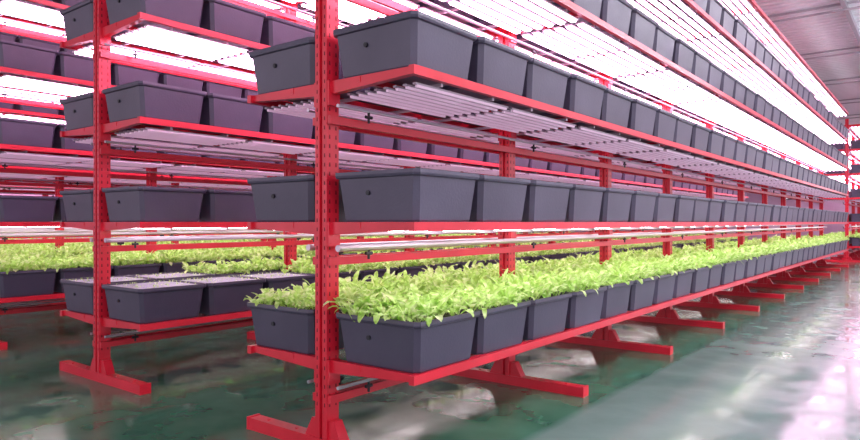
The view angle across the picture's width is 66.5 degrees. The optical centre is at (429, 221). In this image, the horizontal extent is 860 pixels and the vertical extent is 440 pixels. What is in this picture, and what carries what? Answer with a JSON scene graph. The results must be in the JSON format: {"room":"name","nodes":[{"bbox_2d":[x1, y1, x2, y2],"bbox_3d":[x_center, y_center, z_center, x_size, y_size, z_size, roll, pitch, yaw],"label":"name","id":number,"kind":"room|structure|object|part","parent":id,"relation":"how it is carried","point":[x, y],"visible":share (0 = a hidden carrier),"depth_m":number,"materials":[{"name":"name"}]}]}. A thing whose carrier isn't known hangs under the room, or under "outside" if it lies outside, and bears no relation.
{"room":"indoor vertical farm","nodes":[
{"label":"indoor vertical farm","id":0,"kind":"room"},
{"bbox_2d":[0,193,594,239],"bbox_3d":[-3.790,-1.950,32.716,0.150,6.900,61.000,0,0,38],"label":"wall","id":1,"kind":"structure","parent":0,"point":[0,193],"depth_m":21.84,"materials":[{"name":"white paint"}]},
{"bbox_2d":[0,248,859,439],"bbox_3d":[8.900,1.550,22.848,32.000,0.100,61.000,0,0,38],"label":"floor","id":2,"kind":"structure","parent":0,"point":[788,369],"depth_m":5.91,"materials":[{"name":"paint"}]},
{"bbox_2d":[0,186,304,243],"bbox_3d":[-6.131,-1.175,22.891,2.010,5.350,22.990,0,0,38],"label":"rack","id":3,"kind":"object","parent":2,"relation":"on","point":[13,186],"visible":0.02,"depth_m":17.01,"materials":[{"name":"red metal"}]},
{"bbox_2d":[0,177,496,248],"bbox_3d":[-3.645,-1.175,20.957,2.010,5.350,22.990,0,0,38],"label":"rack","id":4,"kind":"object","parent":2,"relation":"on","point":[9,187],"visible":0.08,"depth_m":14.59,"materials":[{"name":"red metal"}]},
{"bbox_3d":[-3.615,-1.175,21.008,1.570,5.350,22.859,0,0,38],"label":"steel frame","id":5,"kind":"part","parent":4,"relation":"part of","materials":[{"name":"red metal"}]},
{"bbox_2d":[0,32,570,303],"bbox_3d":[-1.158,-1.175,19.024,2.010,5.350,22.990,0,0,38],"label":"rack","id":6,"kind":"object","parent":2,"relation":"on","point":[8,110],"visible":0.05,"depth_m":11.67,"materials":[{"name":"red metal"}]},
{"bbox_2d":[0,0,657,349],"bbox_3d":[1.329,-1.175,17.090,2.010,5.350,22.990,0,0,38],"label":"rack","id":7,"kind":"object","parent":2,"relation":"on","point":[30,75],"visible":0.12,"depth_m":8.50,"materials":[{"name":"red metal"}]},
{"bbox_2d":[59,0,749,394],"bbox_3d":[3.881,-1.175,15.175,1.931,5.350,22.867,0,0,38],"label":"rack","id":8,"kind":"object","parent":2,"relation":"on","point":[215,38],"visible":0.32,"depth_m":6.51,"materials":[{"name":"red metal"}]},
{"bbox_2d":[243,0,848,439],"bbox_3d":[6.276,-1.175,13.243,2.010,5.350,22.990,0,0,38],"label":"rack","id":9,"kind":"object","parent":2,"relation":"on","point":[683,91],"visible":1,"depth_m":5.54,"materials":[{"name":"red"}]},
{"bbox_2d":[823,119,859,262],"bbox_3d":[22.548,-1.175,33.462,2.010,5.350,22.990,0,0,38],"label":"rack","id":10,"kind":"object","parent":2,"relation":"on","point":[851,177],"visible":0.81,"depth_m":24.72,"materials":[{"name":"red metal"}]},
{"bbox_2d":[613,145,856,239],"bbox_3d":[27.669,-1.950,46.984,32.000,6.900,0.150,0,0,38],"label":"wall","id":11,"kind":"structure","parent":0,"point":[754,198],"depth_m":47.77,"materials":[{"name":"white paint"}]},
{"bbox_2d":[722,0,859,142],"bbox_3d":[8.883,-5.425,22.988,32.200,0.050,61.200,0,0,38],"label":"ceiling","id":12,"kind":"structure","parent":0,"point":[831,31],"depth_m":19.52,"materials":[{"name":"silver metal"}]},
{"bbox_2d":[839,0,859,45],"bbox_3d":[15.097,-5.180,18.029,5.500,0.420,61.000,0,0,38],"label":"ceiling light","id":13,"kind":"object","parent":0,"point":[848,13],"depth_m":17.12,"materials":[{"name":"white plastic"}]},
{"bbox_2d":[741,0,859,140],"bbox_3d":[7.672,-5.295,21.269,32.000,0.190,55.080,0,0,38],"label":"roof beam","id":14,"kind":"structure","parent":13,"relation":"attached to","point":[856,1],"depth_m":17.51,"materials":[{"name":"grey metal"}]}
]}

